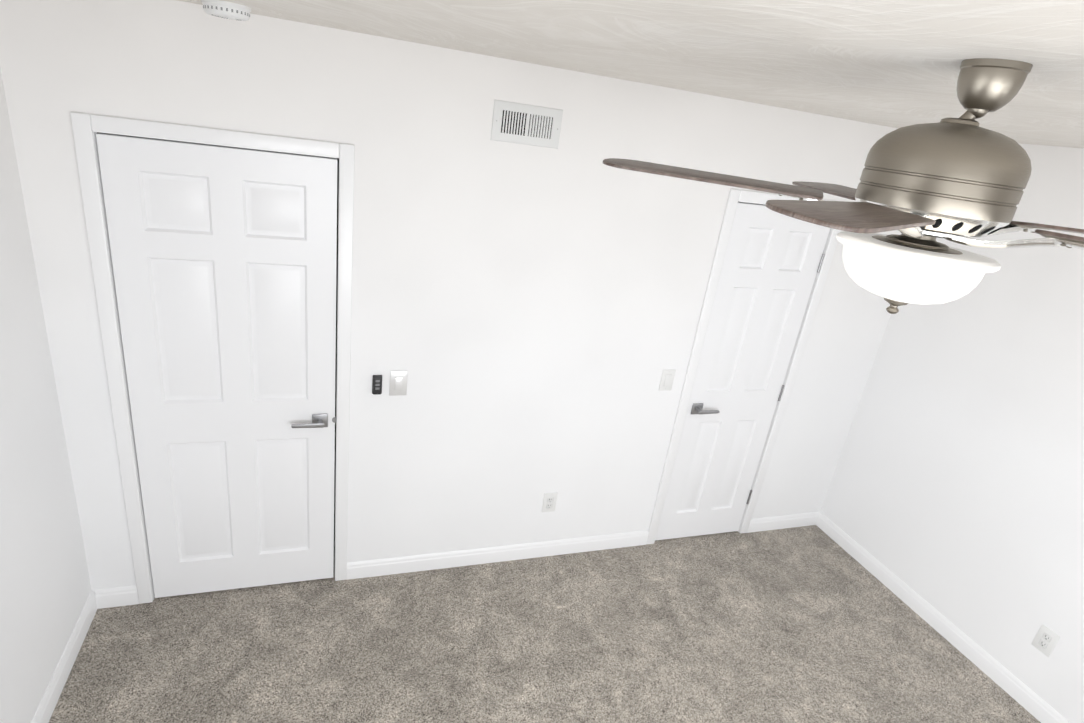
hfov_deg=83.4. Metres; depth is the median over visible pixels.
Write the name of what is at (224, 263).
door
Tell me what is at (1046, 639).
electrical outlet
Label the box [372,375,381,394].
remote
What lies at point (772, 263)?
door
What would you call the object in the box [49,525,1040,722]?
floor
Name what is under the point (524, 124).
air vent
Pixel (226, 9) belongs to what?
smoke detector
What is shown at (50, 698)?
baseboard
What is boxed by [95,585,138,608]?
baseboard
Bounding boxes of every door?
[96,133,336,597]
[655,202,829,539]
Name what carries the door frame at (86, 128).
attached to the wall at (526, 318)
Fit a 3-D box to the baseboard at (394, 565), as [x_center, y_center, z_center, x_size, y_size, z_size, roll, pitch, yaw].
[-0.174,1.042,3.310,1.696,0.095,0.014,0,23,-20]
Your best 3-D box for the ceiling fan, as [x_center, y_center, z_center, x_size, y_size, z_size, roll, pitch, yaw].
[0.799,-0.317,1.191,1.271,0.479,1.282,0,23,-20]
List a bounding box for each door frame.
[70,112,354,603]
[646,189,840,543]
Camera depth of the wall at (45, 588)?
2.07 m
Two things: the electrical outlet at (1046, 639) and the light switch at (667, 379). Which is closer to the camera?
the electrical outlet at (1046, 639)
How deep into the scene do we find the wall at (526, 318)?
2.67 m
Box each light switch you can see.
[389,371,407,395]
[659,370,675,390]
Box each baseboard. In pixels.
[31,590,96,722]
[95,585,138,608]
[346,530,648,579]
[747,512,819,532]
[816,512,1069,722]
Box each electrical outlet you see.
[542,492,557,511]
[1032,625,1059,656]
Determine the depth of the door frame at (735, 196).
3.29 m
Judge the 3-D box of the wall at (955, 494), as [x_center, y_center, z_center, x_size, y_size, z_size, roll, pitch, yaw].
[2.566,0.591,2.229,0.120,2.440,3.505,0,23,-20]
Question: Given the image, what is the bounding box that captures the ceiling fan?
[603,58,1083,313]
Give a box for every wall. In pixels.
[0,0,901,591]
[0,68,91,722]
[820,143,1083,722]
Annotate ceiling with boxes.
[177,0,1083,147]
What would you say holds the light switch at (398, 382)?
attached to the wall at (526, 318)
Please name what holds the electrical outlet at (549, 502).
attached to the wall at (526, 318)
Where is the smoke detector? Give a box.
[201,0,250,20]
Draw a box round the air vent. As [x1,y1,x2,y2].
[490,99,562,148]
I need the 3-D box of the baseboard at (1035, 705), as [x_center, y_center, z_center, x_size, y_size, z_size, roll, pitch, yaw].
[2.347,1.671,2.633,0.014,0.095,3.265,0,23,-20]
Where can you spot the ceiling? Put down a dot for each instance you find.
(893, 63)
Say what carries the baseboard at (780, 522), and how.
attached to the wall at (526, 318)

